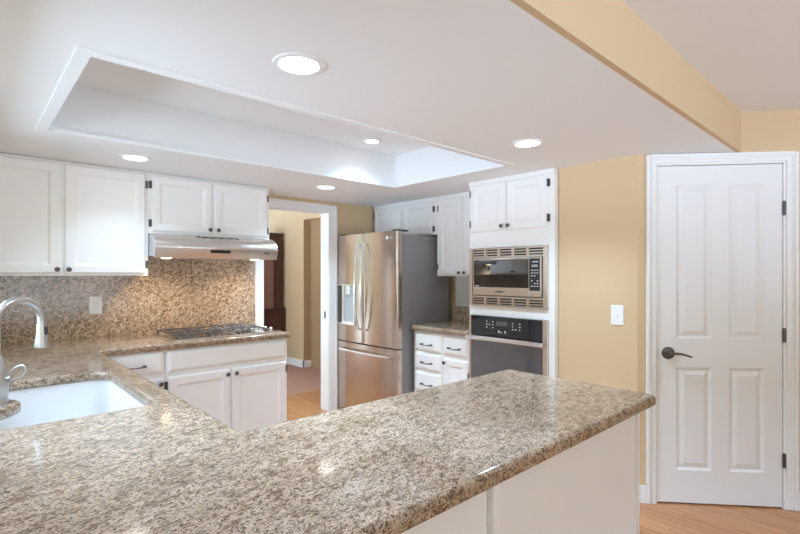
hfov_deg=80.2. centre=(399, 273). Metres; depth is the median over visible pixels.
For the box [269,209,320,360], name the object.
wall
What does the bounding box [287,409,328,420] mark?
threshold
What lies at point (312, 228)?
wall
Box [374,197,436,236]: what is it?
upper cabinet
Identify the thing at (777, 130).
wall
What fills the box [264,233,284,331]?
china cabinet
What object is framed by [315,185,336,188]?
recessed light
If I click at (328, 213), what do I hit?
door frame
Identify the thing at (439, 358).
base cabinet
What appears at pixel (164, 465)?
countertop
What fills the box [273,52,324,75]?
recessed light
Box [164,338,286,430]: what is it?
base cabinet
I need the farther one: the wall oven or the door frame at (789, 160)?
the wall oven
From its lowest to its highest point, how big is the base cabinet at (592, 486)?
0.884 m
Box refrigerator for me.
[338,229,448,407]
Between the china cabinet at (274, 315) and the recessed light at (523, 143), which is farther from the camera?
the china cabinet at (274, 315)
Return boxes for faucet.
[0,296,49,404]
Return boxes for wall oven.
[465,315,548,377]
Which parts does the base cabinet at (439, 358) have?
drawer, drawer, drawer, drawer, door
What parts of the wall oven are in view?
trim, handle, door, control panel, trim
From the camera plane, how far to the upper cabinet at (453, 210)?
4.29 m
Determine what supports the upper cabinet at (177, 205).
attached to the wall at (351, 219)
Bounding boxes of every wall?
[19,195,374,408]
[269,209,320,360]
[304,219,320,368]
[449,276,466,320]
[559,155,636,391]
[637,110,799,491]
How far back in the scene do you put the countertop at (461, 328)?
4.09 m
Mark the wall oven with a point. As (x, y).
(496, 343)
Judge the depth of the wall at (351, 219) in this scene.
4.89 m
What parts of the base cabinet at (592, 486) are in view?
panel, panel, panel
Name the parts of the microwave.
door, touch panel, control panel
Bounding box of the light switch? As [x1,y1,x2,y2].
[611,305,623,325]
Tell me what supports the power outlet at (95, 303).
attached to the backsplash at (174, 293)
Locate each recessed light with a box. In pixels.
[119,154,150,160]
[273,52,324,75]
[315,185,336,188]
[363,138,380,143]
[511,139,543,147]
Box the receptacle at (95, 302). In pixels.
[93,300,97,309]
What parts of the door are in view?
lever handle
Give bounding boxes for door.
[657,164,785,506]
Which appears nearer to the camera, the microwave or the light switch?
the light switch
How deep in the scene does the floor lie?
2.72 m
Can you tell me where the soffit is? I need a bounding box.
[510,0,740,151]
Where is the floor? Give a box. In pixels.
[287,364,799,533]
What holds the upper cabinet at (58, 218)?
attached to the wall at (351, 219)
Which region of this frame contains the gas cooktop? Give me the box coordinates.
[154,323,279,340]
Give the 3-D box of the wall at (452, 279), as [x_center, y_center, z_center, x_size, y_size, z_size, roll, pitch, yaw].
[0.746,0.332,4.520,0.120,2.100,2.320,0,0,-43]
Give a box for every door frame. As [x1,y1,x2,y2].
[255,198,336,410]
[646,151,798,510]
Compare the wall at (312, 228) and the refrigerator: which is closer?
the refrigerator
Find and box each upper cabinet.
[0,153,147,275]
[148,173,269,239]
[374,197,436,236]
[437,192,469,275]
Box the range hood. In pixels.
[148,233,277,260]
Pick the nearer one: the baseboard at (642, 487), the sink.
the sink
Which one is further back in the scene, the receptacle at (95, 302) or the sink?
the receptacle at (95, 302)
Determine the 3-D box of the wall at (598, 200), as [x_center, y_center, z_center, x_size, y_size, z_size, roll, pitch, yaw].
[1.463,0.332,3.246,0.550,2.100,0.515,0,0,-43]
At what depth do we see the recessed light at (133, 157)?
2.92 m
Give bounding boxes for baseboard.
[287,357,310,367]
[640,485,645,502]
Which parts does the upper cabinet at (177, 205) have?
door, door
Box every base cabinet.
[108,350,164,388]
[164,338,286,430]
[401,413,639,533]
[414,330,468,390]
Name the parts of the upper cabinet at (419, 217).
door, door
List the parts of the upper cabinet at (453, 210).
door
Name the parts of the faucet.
lever, spout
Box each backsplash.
[0,258,254,344]
[455,306,469,321]
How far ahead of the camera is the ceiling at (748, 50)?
1.97 m
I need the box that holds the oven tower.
[469,168,558,377]
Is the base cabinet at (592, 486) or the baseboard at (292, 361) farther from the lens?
the baseboard at (292, 361)
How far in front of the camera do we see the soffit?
1.79 m
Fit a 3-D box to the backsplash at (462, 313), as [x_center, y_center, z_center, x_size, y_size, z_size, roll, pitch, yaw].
[0.759,0.386,4.394,0.028,0.140,0.642,0,0,-43]
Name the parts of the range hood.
control panel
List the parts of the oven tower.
door, door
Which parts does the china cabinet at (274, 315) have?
glass door, waist moulding, cornice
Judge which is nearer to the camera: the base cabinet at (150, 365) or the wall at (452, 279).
the base cabinet at (150, 365)
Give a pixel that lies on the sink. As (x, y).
(39, 405)
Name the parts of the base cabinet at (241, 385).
door, false drawer, door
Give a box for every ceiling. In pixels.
[0,0,733,206]
[621,0,799,111]
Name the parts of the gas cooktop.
burner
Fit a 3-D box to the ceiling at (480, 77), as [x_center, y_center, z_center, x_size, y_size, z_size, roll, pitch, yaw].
[-0.323,-0.903,2.913,3.630,0.370,3.276,0,0,-43]
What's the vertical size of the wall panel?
0.291 m
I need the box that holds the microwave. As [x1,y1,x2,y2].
[469,245,548,308]
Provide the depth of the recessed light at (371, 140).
3.53 m
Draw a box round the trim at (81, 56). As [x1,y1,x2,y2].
[35,46,514,188]
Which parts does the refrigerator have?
spout, door, door handle, door handle, drawer handle, freezer drawer, door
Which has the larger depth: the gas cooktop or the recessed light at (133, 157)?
the gas cooktop
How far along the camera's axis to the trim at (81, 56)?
2.24 m
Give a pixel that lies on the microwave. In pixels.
(493, 276)
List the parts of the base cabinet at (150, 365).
drawer, pull handle, door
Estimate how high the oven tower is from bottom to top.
2.098 m
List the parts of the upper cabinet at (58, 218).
door, door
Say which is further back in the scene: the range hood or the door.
the range hood
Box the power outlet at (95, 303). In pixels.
[89,296,101,313]
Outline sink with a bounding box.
[0,380,143,428]
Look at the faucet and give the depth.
1.71 m
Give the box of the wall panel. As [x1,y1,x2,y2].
[456,276,469,306]
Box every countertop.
[0,328,655,533]
[411,321,468,335]

